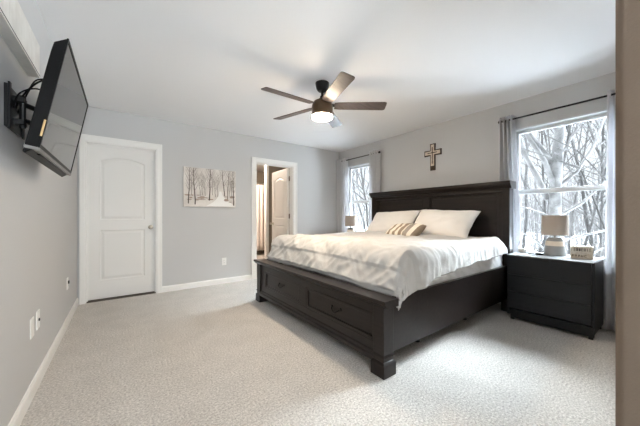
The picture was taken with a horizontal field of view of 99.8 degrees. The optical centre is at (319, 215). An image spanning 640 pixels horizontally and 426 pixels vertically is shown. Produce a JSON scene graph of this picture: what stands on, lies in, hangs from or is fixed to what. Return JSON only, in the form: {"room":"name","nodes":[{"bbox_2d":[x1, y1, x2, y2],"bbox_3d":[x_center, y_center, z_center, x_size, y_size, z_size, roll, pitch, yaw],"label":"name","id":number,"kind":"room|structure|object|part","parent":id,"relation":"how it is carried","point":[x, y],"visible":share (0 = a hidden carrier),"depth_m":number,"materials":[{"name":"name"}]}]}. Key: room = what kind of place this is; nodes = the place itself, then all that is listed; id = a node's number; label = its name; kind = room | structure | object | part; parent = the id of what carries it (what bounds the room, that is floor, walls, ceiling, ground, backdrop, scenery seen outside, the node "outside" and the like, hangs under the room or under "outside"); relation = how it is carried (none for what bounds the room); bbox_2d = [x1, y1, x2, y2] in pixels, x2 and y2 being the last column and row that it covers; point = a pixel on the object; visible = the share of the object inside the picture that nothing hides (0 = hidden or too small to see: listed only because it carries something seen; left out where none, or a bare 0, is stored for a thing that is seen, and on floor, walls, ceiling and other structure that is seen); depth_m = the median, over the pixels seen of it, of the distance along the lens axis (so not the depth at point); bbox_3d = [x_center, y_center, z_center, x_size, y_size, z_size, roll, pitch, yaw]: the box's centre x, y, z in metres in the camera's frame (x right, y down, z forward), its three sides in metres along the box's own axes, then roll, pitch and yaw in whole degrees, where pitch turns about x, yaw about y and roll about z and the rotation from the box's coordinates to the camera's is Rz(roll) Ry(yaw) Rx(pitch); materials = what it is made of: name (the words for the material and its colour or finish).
{"room":"bedroom","nodes":[
{"label":"bedroom","id":0,"kind":"room"},
{"bbox_2d":[0,0,76,425],"bbox_3d":[-1.267,-0.081,0.883,0.120,2.568,6.125,0,0,-36],"label":"wall","id":1,"kind":"structure","parent":0,"point":[38,206],"depth_m":1.55,"materials":[{"name":"grey paint"}]},
{"bbox_2d":[4,81,34,139],"bbox_3d":[-1.474,-0.537,1.411,0.171,0.299,0.300,0,0,-36],"label":"mount","id":2,"kind":"object","parent":1,"relation":"attached to","point":[17,123],"visible":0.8,"depth_m":1.32,"materials":[{"name":"black metal"}]},
{"bbox_3d":[-1.517,-0.517,1.341,0.020,0.220,0.240,0,0,-36],"label":"wall plate","id":3,"kind":"part","parent":2,"relation":"part of","materials":[{"name":"black metal"}]},
{"bbox_2d":[12,78,42,113],"bbox_3d":[-1.423,-0.603,1.333,0.220,0.177,0.140,0,0,-14],"label":"cables","id":4,"kind":"object","parent":2,"relation":"attached to","point":[26,91],"visible":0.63,"depth_m":1.32,"materials":[{"name":"black plastic"}]},
{"bbox_3d":[-1.486,-0.557,1.396,0.025,0.026,0.105,0,0,-5],"label":"arm","id":5,"kind":"part","parent":2,"relation":"part of","materials":[{"name":"black metal"}]},
{"bbox_2d":[23,38,87,176],"bbox_3d":[-1.439,-0.528,1.517,0.142,0.526,0.892,0,0,-36],"label":"television","id":6,"kind":"object","parent":2,"relation":"attached to","point":[53,136],"visible":1,"depth_m":1.29,"materials":[{"name":"black plastic"}]},
{"bbox_3d":[-1.476,-0.288,1.490,0.050,0.022,0.892,0,0,-36],"label":"trim","id":7,"kind":"part","parent":6,"relation":"part of","materials":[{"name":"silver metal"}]},
{"bbox_2d":[37,154,65,173],"bbox_3d":[-1.477,-0.279,1.489,0.025,0.010,0.690,0,0,-36],"label":"speaker grille","id":8,"kind":"object","parent":6,"relation":"attached to","point":[47,160],"depth_m":1.42,"materials":[{"name":"black plastic"}]},
{"bbox_2d":[0,0,39,77],"bbox_3d":[-1.304,-0.907,1.077,0.050,0.190,1.242,0,0,-36],"label":"wall panel","id":9,"kind":"object","parent":1,"relation":"attached to","point":[15,29],"visible":1,"depth_m":1.30,"materials":[{"name":"white paint"}]},
{"bbox_2d":[30,316,33,339],"bbox_3d":[-1.734,0.673,1.623,0.006,0.116,0.072,0,0,-36],"label":"wall outlet","id":10,"kind":"object","parent":1,"relation":"attached to","point":[32,318],"visible":1,"depth_m":1.61,"materials":[{"name":"white plastic"}]},
{"bbox_2d":[36,309,39,329],"bbox_3d":[-1.816,0.668,1.740,0.012,0.116,0.072,0,0,-36],"label":"cable plate","id":11,"kind":"object","parent":1,"relation":"attached to","point":[38,311],"visible":1,"depth_m":1.72,"materials":[{"name":"white plastic"}]},
{"bbox_2d":[8,298,78,425],"bbox_3d":[-1.177,1.040,0.875,0.014,0.085,6.005,0,0,-36],"label":"baseboard","id":12,"kind":"structure","parent":1,"relation":"attached to","point":[20,412],"depth_m":1.73,"materials":[{"name":"white paint"}]},
{"bbox_2d":[77,106,339,298],"bbox_3d":[-1.308,-0.141,4.582,4.200,2.448,0.120,0,0,-36],"label":"wall","id":13,"kind":"structure","parent":0,"point":[195,240],"depth_m":4.23,"materials":[{"name":"grey paint"}]},
{"bbox_2d":[79,134,161,304],"bbox_3d":[-2.622,0.038,3.601,0.876,2.090,0.142,0,0,-36],"label":"door","id":14,"kind":"structure","parent":13,"relation":"in","point":[120,180],"depth_m":3.60,"materials":[{"name":"white paint"}]},
{"bbox_2d":[162,274,251,292],"bbox_3d":[-0.907,1.040,4.795,3.301,0.085,0.014,0,0,-36],"label":"baseboard","id":15,"kind":"structure","parent":13,"relation":"attached to","point":[176,287],"depth_m":4.15,"materials":[{"name":"white paint"}]},
{"bbox_2d":[183,166,235,207],"bbox_3d":[-1.701,-0.434,4.196,0.774,0.590,0.035,0,0,-36],"label":"print","id":16,"kind":"object","parent":13,"relation":"attached to","point":[202,187],"visible":1,"depth_m":4.16,"materials":[{"name":"white paper"}]},
{"bbox_2d":[252,157,296,278],"bbox_3d":[-1.048,0.036,5.205,0.906,2.093,0.859,0,0,-36],"label":"door","id":17,"kind":"structure","parent":13,"relation":"attached to","point":[284,182],"depth_m":5.13,"materials":[{"name":"white paint"}]},
{"bbox_2d":[257,171,263,251],"bbox_3d":[-1.541,-0.141,6.519,2.750,2.448,3.275,0,0,-36],"label":"wall","id":18,"kind":"structure","parent":0,"point":[260,174],"depth_m":8.23,"materials":[{"name":"brown paint"}]},
{"bbox_3d":[-2.050,-0.889,7.209,2.550,0.056,0.040,0,0,-36],"label":"shower rod","id":19,"kind":"object","parent":18,"relation":"attached to","visible":0},
{"bbox_2d":[257,184,263,250],"bbox_3d":[-2.108,0.043,7.164,2.002,1.830,0.059,0,0,-36],"label":"shower curtain","id":20,"kind":"object","parent":19,"relation":"hanging from","point":[260,188],"visible":0.08,"depth_m":7.51,"materials":[{"name":"white fabric"}]},
{"bbox_2d":[269,166,285,252],"bbox_3d":[-0.982,-0.141,7.163,0.885,2.448,0.100,0,0,-36],"label":"wall partition","id":21,"kind":"structure","parent":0,"point":[272,169],"depth_m":6.89,"materials":[{"name":"brown paint"}]},
{"bbox_2d":[264,165,268,258],"bbox_3d":[-1.362,-0.141,6.874,0.070,2.448,0.115,0,0,-36],"label":"door frame","id":22,"kind":"structure","parent":21,"relation":"attached to","point":[266,168],"depth_m":6.84,"materials":[{"name":"white paint"}]},
{"bbox_2d":[20,251,614,425],"bbox_3d":[-0.463,1.143,3.447,4.456,0.120,9.300,0,0,-36],"label":"floor","id":23,"kind":"structure","parent":0,"point":[213,355],"depth_m":1.87,"materials":[{"name":"beige carpet"}]},
{"bbox_2d":[254,180,515,379],"bbox_3d":[0.696,0.343,3.283,2.275,1.480,2.150,0,0,-36],"label":"bed","id":24,"kind":"object","parent":23,"relation":"on","point":[369,322],"visible":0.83,"depth_m":2.48,"materials":[{"name":"brown wood"}]},
{"bbox_3d":[-0.741,0.844,3.457,0.127,0.478,0.119,0,0,-36],"label":"footboard post","id":25,"kind":"part","parent":24,"relation":"part of","materials":[{"name":"brown wood"}]},
{"bbox_3d":[-0.421,0.776,2.992,0.029,0.191,0.793,0,0,-36],"label":"drawer","id":26,"kind":"part","parent":24,"relation":"part of","materials":[{"name":"brown wood"}]},
{"bbox_3d":[-0.177,0.966,2.639,0.054,0.065,1.900,0,0,-36],"label":"moulding","id":27,"kind":"part","parent":24,"relation":"part of","materials":[{"name":"brown wood"}]},
{"bbox_3d":[-0.174,0.780,2.642,0.013,0.345,1.900,0,0,-36],"label":"frame","id":28,"kind":"part","parent":24,"relation":"part of","materials":[{"name":"brown wood"}]},
{"bbox_3d":[-0.144,0.795,2.663,0.063,0.375,1.900,0,0,-36],"label":"footboard","id":29,"kind":"part","parent":24,"relation":"part of","materials":[{"name":"brown wood"}]},
{"bbox_3d":[0.137,0.776,2.234,0.029,0.191,0.865,0,0,-36],"label":"drawer","id":30,"kind":"part","parent":24,"relation":"part of","materials":[{"name":"brown wood"}]},
{"bbox_3d":[0.971,0.378,4.698,0.131,1.410,0.099,0,0,-36],"label":"headboard post","id":31,"kind":"part","parent":24,"relation":"part of","materials":[{"name":"brown wood"}]},
{"bbox_3d":[0.436,0.844,1.858,0.127,0.478,0.119,0,0,-36],"label":"footboard post","id":32,"kind":"part","parent":24,"relation":"part of","materials":[{"name":"brown wood"}]},
{"bbox_2d":[284,255,502,295],"bbox_3d":[0.794,0.535,3.349,1.776,0.452,2.017,0,0,-36],"label":"mattress","id":33,"kind":"object","parent":24,"relation":"on","point":[495,262],"visible":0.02,"depth_m":2.66,"materials":[{"name":"white fabric"}]},
{"bbox_2d":[266,231,507,310],"bbox_3d":[0.650,0.433,3.225,1.864,0.437,2.250,0,0,-36],"label":"comforter","id":34,"kind":"object","parent":33,"relation":"on","point":[399,266],"visible":0.91,"depth_m":2.37,"materials":[{"name":"white fabric"}]},
{"bbox_2d":[366,210,420,231],"bbox_3d":[1.081,0.108,4.119,0.346,0.383,0.829,0,0,-38],"label":"pillow","id":35,"kind":"object","parent":34,"relation":"on","point":[382,221],"visible":0.57,"depth_m":4.03,"materials":[{"name":"white fabric"}]},
{"bbox_2d":[385,223,425,235],"bbox_3d":[1.081,0.218,3.523,0.280,0.249,0.566,0,0,-25],"label":"throw pillow","id":36,"kind":"object","parent":34,"relation":"on","point":[405,229],"visible":0.64,"depth_m":3.36,"materials":[{"name":"fabric"}]},
{"bbox_2d":[415,209,480,237],"bbox_3d":[1.545,0.102,3.442,0.358,0.386,0.806,0,0,-35],"label":"pillow","id":37,"kind":"object","parent":34,"relation":"on","point":[440,222],"visible":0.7,"depth_m":3.28,"materials":[{"name":"white fabric"}]},
{"bbox_3d":[1.259,0.077,4.268,0.012,0.692,0.862,0,0,-36],"label":"raised panel","id":38,"kind":"part","parent":24,"relation":"part of","materials":[{"name":"brown wood"}]},
{"bbox_3d":[1.572,0.233,3.903,0.060,1.100,1.920,0,0,-36],"label":"headboard","id":39,"kind":"part","parent":24,"relation":"part of","materials":[{"name":"brown wood"}]},
{"bbox_3d":[1.536,0.108,3.875,0.032,0.850,1.913,0,0,-36],"label":"panel frame","id":40,"kind":"part","parent":24,"relation":"part of","materials":[{"name":"brown wood"}]},
{"bbox_3d":[1.550,-0.354,3.888,0.182,0.085,2.113,0,0,-36],"label":"crown rail","id":41,"kind":"part","parent":24,"relation":"part of","materials":[{"name":"brown wood"}]},
{"bbox_3d":[1.310,0.747,2.466,2.035,0.372,0.030,0,0,-36],"label":"rail","id":42,"kind":"part","parent":24,"relation":"part of","materials":[{"name":"brown wood"}]},
{"bbox_3d":[1.829,0.077,3.494,0.012,0.692,0.862,0,0,-36],"label":"raised panel","id":43,"kind":"part","parent":24,"relation":"part of","materials":[{"name":"brown wood"}]},
{"bbox_3d":[2.154,0.378,3.093,0.131,1.410,0.093,0,0,-36],"label":"headboard post","id":44,"kind":"part","parent":24,"relation":"part of","materials":[{"name":"brown wood"}]},
{"bbox_2d":[507,252,603,339],"bbox_3d":[2.342,0.743,2.717,0.436,0.680,0.662,0,0,-36],"label":"nightstand","id":45,"kind":"object","parent":23,"relation":"on","point":[566,293],"visible":0.98,"depth_m":2.54,"materials":[{"name":"black painted wood"}]},
{"bbox_2d":[518,248,526,252],"bbox_3d":[2.244,0.382,2.982,0.064,0.042,0.074,0,0,-36],"label":"trinket box","id":46,"kind":"object","parent":45,"relation":"on","point":[522,250],"visible":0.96,"depth_m":2.96,"materials":[{"name":"white ceramic"}]},
{"bbox_3d":[2.326,0.512,2.710,0.390,0.187,0.630,0,0,-36],"label":"drawer","id":47,"kind":"part","parent":45,"relation":"part of","materials":[{"name":"black wood"}]},
{"bbox_3d":[2.326,0.696,2.710,0.390,0.171,0.630,0,0,-36],"label":"drawer","id":48,"kind":"part","parent":45,"relation":"part of","materials":[{"name":"black wood"}]},
{"bbox_3d":[2.326,0.871,2.710,0.390,0.171,0.630,0,0,-36],"label":"drawer","id":49,"kind":"part","parent":45,"relation":"part of","materials":[{"name":"black wood"}]},
{"bbox_3d":[2.315,0.407,2.697,0.353,0.008,0.654,0,0,-36],"label":"glass","id":50,"kind":"part","parent":45,"relation":"part of","materials":[{"name":"white"}]},
{"bbox_2d":[541,215,568,255],"bbox_3d":[2.422,0.198,2.782,0.218,0.410,0.218,0,0,-36],"label":"table lamp","id":51,"kind":"object","parent":45,"relation":"on","point":[555,225],"visible":1,"depth_m":2.71,"materials":[{"name":"beige fabric"}]},
{"bbox_3d":[2.422,0.094,2.782,0.218,0.202,0.218,0,0,-36],"label":"lamp shade","id":52,"kind":"part","parent":51,"relation":"part of","materials":[{"name":"beige fabric"}]},
{"bbox_2d":[570,245,593,259],"bbox_3d":[2.485,0.345,2.561,0.056,0.116,0.160,0,0,-44],"label":"block sign","id":53,"kind":"object","parent":45,"relation":"on","point":[581,252],"visible":1,"depth_m":2.54,"materials":[{"name":"grey wood"}]},
{"bbox_3d":[2.485,0.290,2.561,0.056,0.007,0.160,0,0,-44],"label":"block lid","id":54,"kind":"part","parent":53,"relation":"part of","materials":[{"name":"white"}]},
{"bbox_3d":[0.509,0.743,5.045,0.436,0.680,0.640,0,0,-36],"label":"nightstand","id":55,"kind":"object","parent":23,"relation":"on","visible":0},
{"bbox_2d":[345,216,356,231],"bbox_3d":[0.589,0.198,5.153,0.218,0.410,0.218,0,0,-36],"label":"table lamp","id":56,"kind":"object","parent":55,"relation":"on","point":[350,221],"visible":0.78,"depth_m":5.07,"materials":[{"name":"grey ceramic"}]},
{"bbox_3d":[0.589,0.094,5.153,0.218,0.202,0.218,0,0,-36],"label":"lamp shade","id":57,"kind":"part","parent":56,"relation":"part of","materials":[{"name":"beige fabric"}]},
{"bbox_2d":[36,0,614,171],"bbox_3d":[-0.427,-1.425,3.399,4.456,0.120,9.420,0,0,-36],"label":"ceiling","id":58,"kind":"structure","parent":0,"point":[201,63],"depth_m":2.31,"materials":[{"name":"white paint"}]},
{"bbox_2d":[261,72,386,127],"bbox_3d":[-0.016,-1.182,2.746,1.214,0.366,1.273,0,0,-36],"label":"ceiling fan","id":59,"kind":"object","parent":58,"relation":"hanging from","point":[322,108],"visible":1,"depth_m":2.71,"materials":[{"name":"black wood"}]},
{"bbox_3d":[-0.291,-1.132,2.543,0.530,0.036,0.130,0,0,-36],"label":"blade","id":60,"kind":"part","parent":59,"relation":"part of","materials":[{"name":"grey wood"}]},
{"bbox_3d":[-0.294,-1.132,3.002,0.530,0.036,0.130,0,0,36],"label":"blade","id":61,"kind":"part","parent":59,"relation":"part of","materials":[{"name":"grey wood"}]},
{"bbox_2d":[312,113,331,121],"bbox_3d":[0.023,-1.012,2.774,0.208,0.026,0.208,0,0,-36],"label":"diffuser","id":62,"kind":"object","parent":59,"relation":"attached to","point":[321,117],"depth_m":2.74,"materials":[{"name":"white glass"}]},
{"bbox_3d":[0.141,-1.132,3.146,0.130,0.036,0.530,0,0,18],"label":"blade","id":63,"kind":"part","parent":59,"relation":"part of","materials":[{"name":"grey wood"}]},
{"bbox_3d":[0.146,-1.132,2.404,0.130,0.036,0.530,0,0,-18],"label":"blade","id":64,"kind":"part","parent":59,"relation":"part of","materials":[{"name":"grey wood"}]},
{"bbox_3d":[0.413,-1.132,2.777,0.530,0.036,0.130,0,0,0],"label":"blade","id":65,"kind":"part","parent":59,"relation":"part of","materials":[{"name":"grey wood"}]},
{"bbox_2d":[340,72,614,318],"bbox_3d":[1.741,-0.141,4.084,0.120,2.448,4.538,0,0,-36],"label":"wall","id":66,"kind":"structure","parent":0,"point":[469,144],"depth_m":3.65,"materials":[{"name":"grey paint"}]},
{"bbox_2d":[348,162,368,227],"bbox_3d":[0.824,-0.237,5.304,0.150,1.550,0.825,0,0,-36],"label":"window","id":67,"kind":"structure","parent":66,"relation":"in","point":[350,168],"depth_m":5.58,"materials":[{"name":"white plastic"}]},
{"bbox_3d":[0.829,0.085,5.309,0.032,0.757,0.733,0,0,-36],"label":"sash","id":68,"kind":"part","parent":67,"relation":"part of","materials":[{"name":"white plastic"}]},
{"bbox_3d":[0.857,-0.633,5.329,0.032,0.726,0.733,0,0,-36],"label":"sash","id":69,"kind":"part","parent":67,"relation":"part of","materials":[{"name":"white plastic"}]},
{"bbox_2d":[346,151,380,160],"bbox_3d":[0.784,-1.132,5.197,0.101,0.060,1.030,0,0,-36],"label":"curtain rod","id":70,"kind":"object","parent":66,"relation":"attached to","point":[378,151],"visible":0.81,"depth_m":5.14,"materials":[{"name":"black metal"}]},
{"bbox_2d":[336,158,348,232],"bbox_3d":[0.481,-0.058,5.559,0.081,2.242,0.383,0,0,-36],"label":"curtain","id":71,"kind":"object","parent":70,"relation":"hanging from","point":[342,180],"visible":0.63,"depth_m":5.57,"materials":[{"name":"white fabric"}]},
{"bbox_2d":[369,150,380,224],"bbox_3d":[0.982,-0.058,4.878,0.082,2.242,0.253,0,0,-36],"label":"curtain","id":72,"kind":"object","parent":70,"relation":"hanging from","point":[374,159],"visible":0.5,"depth_m":4.88,"materials":[{"name":"white fabric"}]},
{"bbox_2d":[424,143,441,170],"bbox_3d":[1.685,-0.883,4.033,0.030,0.400,0.272,0,0,-36],"label":"wall cross","id":73,"kind":"object","parent":66,"relation":"attached to","point":[433,152],"visible":1,"depth_m":4.02,"materials":[{"name":"brown wood"}]},
{"bbox_2d":[498,93,614,123],"bbox_3d":[2.542,-1.132,2.810,0.101,0.060,1.200,0,0,-36],"label":"curtain rod","id":74,"kind":"object","parent":66,"relation":"attached to","point":[612,94],"visible":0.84,"depth_m":2.80,"materials":[{"name":"black metal"}]},
{"bbox_2d":[499,115,521,304],"bbox_3d":[2.238,-0.058,3.174,0.084,2.242,0.227,0,0,-36],"label":"curtain","id":75,"kind":"object","parent":74,"relation":"hanging from","point":[508,161],"visible":0.55,"depth_m":3.16,"materials":[{"name":"white fabric"}]},
{"bbox_2d":[605,89,614,330],"bbox_3d":[2.781,-0.058,2.436,0.093,2.242,0.288,0,0,-40],"label":"curtain","id":76,"kind":"object","parent":74,"relation":"hanging from","point":[610,146],"visible":0.29,"depth_m":2.52,"materials":[{"name":"white fabric"}]},
{"bbox_2d":[516,109,606,271],"bbox_3d":[2.606,-0.245,2.885,0.150,1.567,0.955,0,0,-36],"label":"window","id":77,"kind":"structure","parent":66,"relation":"in","point":[601,113],"depth_m":2.90,"materials":[{"name":"white plastic"}]},
{"bbox_3d":[2.613,-0.283,2.890,0.132,1.492,0.895,0,0,-36],"label":"frame","id":78,"kind":"part","parent":77,"relation":"part of","materials":[{"name":"white plastic"}]},
{"bbox_3d":[2.639,-0.641,2.909,0.032,0.743,0.863,0,0,-36],"label":"sash","id":79,"kind":"part","parent":77,"relation":"part of","materials":[{"name":"white plastic"}]},
{"bbox_3d":[2.611,0.085,2.889,0.032,0.757,0.863,0,0,-36],"label":"sash","id":80,"kind":"part","parent":77,"relation":"part of","materials":[{"name":"white plastic"}]},
{"bbox_2d":[615,0,639,425],"bbox_3d":[2.361,-0.141,0.812,2.764,2.448,1.707,0,0,-36],"label":"wall","id":81,"kind":"structure","parent":0,"point":[627,12],"depth_m":0.66,"materials":[{"name":"brown paint"}]},
{"label":"outside","id":82,"kind":"structure","parent":0,"visible":0},
{"bbox_2d":[352,226,603,257],"bbox_3d":[22.262,4.233,41.239,75.236,0.300,140.000,0,0,-36],"label":"ground","id":83,"kind":"structure","parent":82,"point":[352,226],"depth_m":46.85,"materials":[{"name":"white snow"}]},
{"bbox_2d":[352,169,363,230],"bbox_3d":[2.446,-7.200,22.003,11.567,22.587,13.417,0,0,-10],"label":"bare tree","id":84,"kind":"object","parent":83,"relation":"on","point":[354,169],"visible":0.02,"depth_m":22.44,"materials":[{"name":"grey plant"}]},
{"bbox_2d":[352,174,365,230],"bbox_3d":[0.975,-4.124,18.820,8.734,16.424,16.124,0,0,-44],"label":"bare tree","id":85,"kind":"object","parent":83,"relation":"on","point":[356,174],"visible":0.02,"depth_m":19.82,"materials":[{"name":"grey plant"}]},
{"bbox_2d":[352,167,368,227],"bbox_3d":[1.076,-2.969,14.474,5.656,14.111,8.226,0,0,-33],"label":"bare tree","id":86,"kind":"object","parent":83,"relation":"on","point":[362,183],"visible":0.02,"depth_m":13.34,"materials":[{"name":"grey plant"}]},
{"bbox_2d":[352,121,605,257],"bbox_3d":[14.447,-0.801,26.032,39.810,9.792,29.048,0,0,28],"label":"thicket","id":87,"kind":"object","parent":83,"relation":"on","point":[536,228],"visible":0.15,"depth_m":17.40,"materials":[{"name":"grey plant"}]},
{"bbox_2d":[520,134,529,248],"bbox_3d":[12.065,-6.070,13.947,14.295,20.312,12.399,0,0,-12],"label":"bare tree","id":88,"kind":"object","parent":83,"relation":"on","point":[526,172],"visible":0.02,"depth_m":16.35,"materials":[{"name":"grey plant"}]},
{"bbox_2d":[521,129,552,211],"bbox_3d":[11.189,-5.020,16.222,12.685,18.237,12.297,0,0,38],"label":"bare tree","id":89,"kind":"object","parent":83,"relation":"on","point":[545,137],"visible":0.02,"depth_m":14.31,"materials":[{"name":"grey plant"}]},
{"bbox_2d":[538,122,584,251],"bbox_3d":[13.991,-5.826,12.980,14.940,19.864,10.942,0,0,20],"label":"bare tree","id":90,"kind":"object","parent":83,"relation":"on","point":[570,125],"visible":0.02,"depth_m":12.97,"materials":[{"name":"grey plant"}]},
{"bbox_2d":[520,129,604,250],"bbox_3d":[7.152,-2.328,7.801,8.373,12.838,12.068,0,0,-20],"label":"bare tree","id":91,"kind":"object","parent":83,"relation":"on","point":[541,131],"visible":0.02,"depth_m":7.99,"materials":[{"name":"grey plant"}]},
{"bbox_2d":[520,122,605,233],"bbox_3d":[7.696,-0.546,6.526,7.409,9.270,6.990,0,0,6],"label":"bare tree","id":92,"kind":"object","parent":83,"relation":"on","point":[592,196],"visible":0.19,"depth_m":7.18,"materials":[{"name":"grey plant"}]},
{"bbox_2d":[520,122,605,257],"bbox_3d":[9.062,-3.532,9.637,8.619,15.245,11.981,0,0,-7],"label":"bare tree","id":93,"kind":"object","parent":83,"relation":"on","point":[603,127],"visible":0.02,"depth_m":9.22,"materials":[{"name":"grey plant"}]},
{"bbox_2d":[520,129,605,179],"bbox_3d":[5.473,-2.060,5.133,6.946,12.299,6.308,0,0,12],"label":"bare tree","id":94,"kind":"object","parent":83,"relation":"on","point":[602,176],"visible":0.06,"depth_m":5.36,"materials":[{"name":"grey plant"}]},
{"bbox_2d":[520,121,605,183],"bbox_3d":[8.135,-5.587,8.456,11.110,19.371,9.308,0,0,31],"label":"bare tree","id":95,"kind":"object","parent":83,"relation":"on","point":[587,122],"visible":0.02,"depth_m":10.44,"materials":[{"name":"grey plant"}]},
{"bbox_2d":[520,117,606,253],"bbox_3d":[5.463,-4.177,5.594,8.844,16.560,10.763,0,0,43],"label":"birch tree","id":96,"kind":"object","parent":83,"relation":"on","point":[555,177],"visible":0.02,"depth_m":6.51,"materials":[{"name":"grey plant"}]},
{"bbox_2d":[521,121,605,256],"bbox_3d":[12.329,-6.079,16.105,14.583,20.348,12.428,0,0,-30],"label":"bare tree","id":97,"kind":"object","parent":83,"relation":"on","point":[586,219],"visible":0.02,"depth_m":13.41,"materials":[{"name":"grey plant"}]},
{"bbox_2d":[520,125,606,187],"bbox_3d":[8.022,-3.740,11.256,10.074,15.660,10.683,0,0,5],"label":"bare tree","id":98,"kind":"object","parent":83,"relation":"on","point":[582,125],"visible":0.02,"depth_m":11.16,"materials":[{"name":"grey plant"}]},
{"bbox_2d":[524,119,606,176],"bbox_3d":[9.501,-3.272,9.832,7.449,14.743,10.910,0,0,8],"label":"bare tree","id":99,"kind":"object","parent":83,"relation":"on","point":[597,120],"visible":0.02,"depth_m":9.39,"materials":[{"name":"grey plant"}]},
{"bbox_2d":[535,124,606,245],"bbox_3d":[21.792,-4.871,22.921,13.032,17.958,15.271,0,0,35],"label":"bare tree","id":100,"kind":"object","parent":83,"relation":"on","point":[589,204],"visible":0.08,"depth_m":20.80,"materials":[{"name":"grey plant"}]},
{"bbox_2d":[544,121,606,245],"bbox_3d":[10.007,-1.401,8.465,6.831,10.978,10.838,0,0,41],"label":"bare tree","id":101,"kind":"object","parent":83,"relation":"on","point":[599,183],"visible":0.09,"depth_m":8.34,"materials":[{"name":"grey plant"}]},
{"bbox_2d":[546,118,606,157],"bbox_3d":[11.776,-2.922,12.702,9.634,14.039,10.728,0,0,-10],"label":"bare tree","id":102,"kind":"object","parent":83,"relation":"on","point":[601,118],"visible":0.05,"depth_m":10.57,"materials":[{"name":"grey plant"}]},
{"bbox_2d":[552,118,605,254],"bbox_3d":[15.334,-7.383,16.696,13.395,22.944,10.116,0,0,5],"label":"bare tree","id":103,"kind":"object","parent":83,"relation":"on","point":[585,147],"visible":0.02,"depth_m":17.26,"materials":[{"name":"grey plant"}]},
{"bbox_2d":[582,117,606,144],"bbox_3d":[12.858,-4.379,11.307,16.680,16.934,9.476,0,0,-30],"label":"bare tree","id":104,"kind":"object","parent":83,"relation":"on","point":[596,124],"visible":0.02,"depth_m":11.18,"materials":[{"name":"grey plant"}]}
]}

